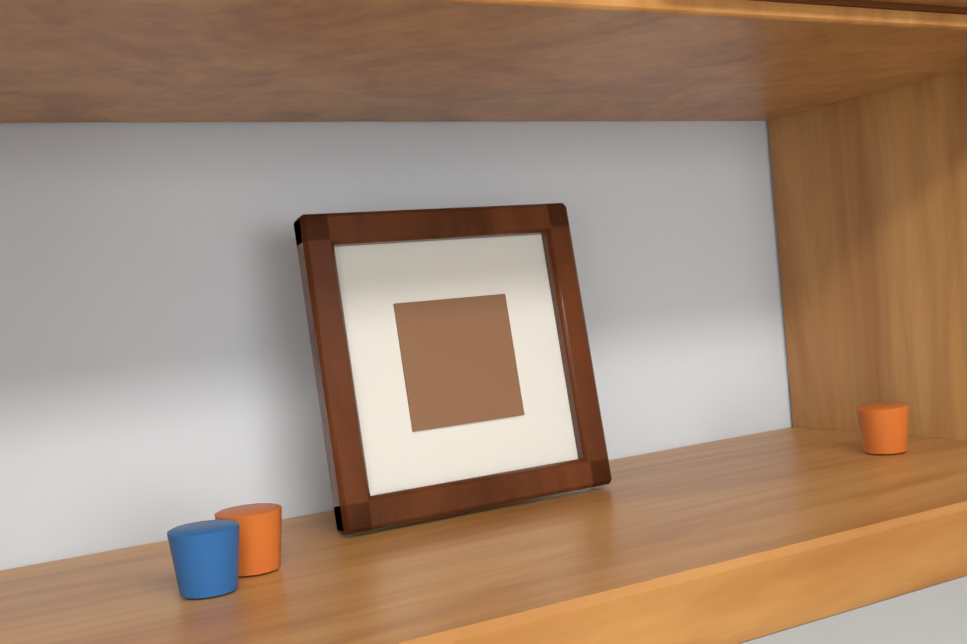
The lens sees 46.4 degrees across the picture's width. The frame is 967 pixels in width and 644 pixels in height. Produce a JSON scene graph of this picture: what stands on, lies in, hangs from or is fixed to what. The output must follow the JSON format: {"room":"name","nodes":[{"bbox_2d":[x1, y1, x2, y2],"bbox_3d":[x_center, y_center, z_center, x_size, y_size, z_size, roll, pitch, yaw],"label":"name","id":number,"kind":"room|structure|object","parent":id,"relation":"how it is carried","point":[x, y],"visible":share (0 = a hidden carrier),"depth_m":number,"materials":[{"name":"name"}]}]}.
{"room":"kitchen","nodes":[
{"label":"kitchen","id":0,"kind":"room"},
{"bbox_2d":[0,120,792,570],"bbox_3d":[-0.429,0.328,0.732,3.850,2.400,0.100,-6,1,-29],"label":"wall","id":1,"kind":"structure","parent":0,"point":[156,374],"depth_m":0.83,"materials":[{"name":"white paint"}]},
{"bbox_2d":[0,0,966,131],"bbox_3d":[-0.025,-0.374,0.716,0.827,0.432,0.348,-6,1,-29],"label":"shelf","id":2,"kind":"object","parent":1,"relation":"attached to","point":[784,63],"depth_m":0.69,"materials":[{"name":"brown wood"}]},
{"bbox_2d":[768,88,966,467],"bbox_3d":[0.529,-0.281,1.021,0.416,0.730,0.348,-6,1,-29],"label":"panel","id":3,"kind":"object","parent":1,"relation":"attached to","point":[871,206],"depth_m":0.97,"materials":[{"name":"brown wood"}]},
{"bbox_2d":[0,427,966,643],"bbox_3d":[0.017,0.148,0.737,0.827,0.030,0.328,-6,1,-29],"label":"shelf","id":4,"kind":"object","parent":3,"relation":"attached to","point":[659,512],"depth_m":0.68,"materials":[{"name":"brown wood"}]},
{"bbox_2d":[167,519,238,598],"bbox_3d":[-0.154,0.131,0.626,0.040,0.036,0.039,-6,1,-29],"label":"cup","id":5,"kind":"object","parent":4,"relation":"on","point":[205,556],"visible":0.98,"depth_m":0.61,"materials":[{"name":"blue plastic"}]},
{"bbox_2d":[214,503,281,575],"bbox_3d":[-0.138,0.129,0.670,0.040,0.036,0.039,-6,1,-29],"label":"cup","id":6,"kind":"object","parent":4,"relation":"on","point":[260,525],"visible":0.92,"depth_m":0.66,"materials":[{"name":"orange"}]},
{"bbox_2d":[334,458,611,534],"bbox_3d":[-0.002,0.120,0.794,0.215,0.024,0.020,-6,1,-29],"label":"frame","id":7,"kind":"object","parent":4,"relation":"on","point":[394,508],"visible":0.94,"depth_m":0.78,"materials":[{"name":"brown wood"}]},
{"bbox_2d":[856,403,908,453],"bbox_3d":[0.316,0.084,0.889,0.040,0.036,0.039,-6,1,-29],"label":"cup","id":8,"kind":"object","parent":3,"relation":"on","point":[883,428],"visible":1,"depth_m":0.87,"materials":[{"name":"orange"}]},
{"bbox_2d":[741,576,966,643],"bbox_3d":[0.242,0.205,0.867,0.320,0.126,0.117,-6,1,-29],"label":"wall","id":9,"kind":"structure","parent":0,"point":[936,614],"depth_m":0.84,"materials":[{"name":"white paint"}]},
{"bbox_3d":[2.683,0.092,-1.023,0.100,2.400,6.000,-6,1,-29],"label":"wall","id":10,"kind":"structure","parent":0,"visible":0},
{"bbox_2d":[294,214,371,533],"bbox_3d":[-0.101,0.034,0.757,0.022,0.215,0.047,-6,1,-29],"label":"frame","id":11,"kind":"object","parent":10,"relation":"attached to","point":[348,476],"visible":1,"depth_m":0.75,"materials":[{"name":"brown wood"}]},
{"bbox_2d":[293,203,568,246],"bbox_3d":[-0.032,-0.070,0.814,0.215,0.024,0.020,-6,1,-29],"label":"frame","id":12,"kind":"object","parent":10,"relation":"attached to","point":[378,227],"visible":0.94,"depth_m":0.80,"materials":[{"name":"brown wood"}]},
{"bbox_2d":[334,234,577,495],"bbox_3d":[-0.019,0.026,0.807,0.195,0.194,0.033,-6,1,-29],"label":"mat","id":13,"kind":"object","parent":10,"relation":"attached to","point":[377,282],"visible":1,"depth_m":0.80,"materials":[{"name":"white paper"}]},
{"bbox_2d":[393,294,524,431],"bbox_3d":[-0.017,0.028,0.804,0.090,0.089,0.014,-6,1,-29],"label":"framed picture","id":14,"kind":"object","parent":13,"relation":"attached to","point":[459,364],"visible":1,"depth_m":0.80,"materials":[{"name":"brown paper"}]},
{"bbox_2d":[541,203,611,486],"bbox_3d":[0.067,0.017,0.851,0.022,0.215,0.047,-6,1,-29],"label":"frame","id":15,"kind":"object","parent":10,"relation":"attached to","point":[585,411],"visible":0.92,"depth_m":0.84,"materials":[{"name":"brown wood"}]}
]}

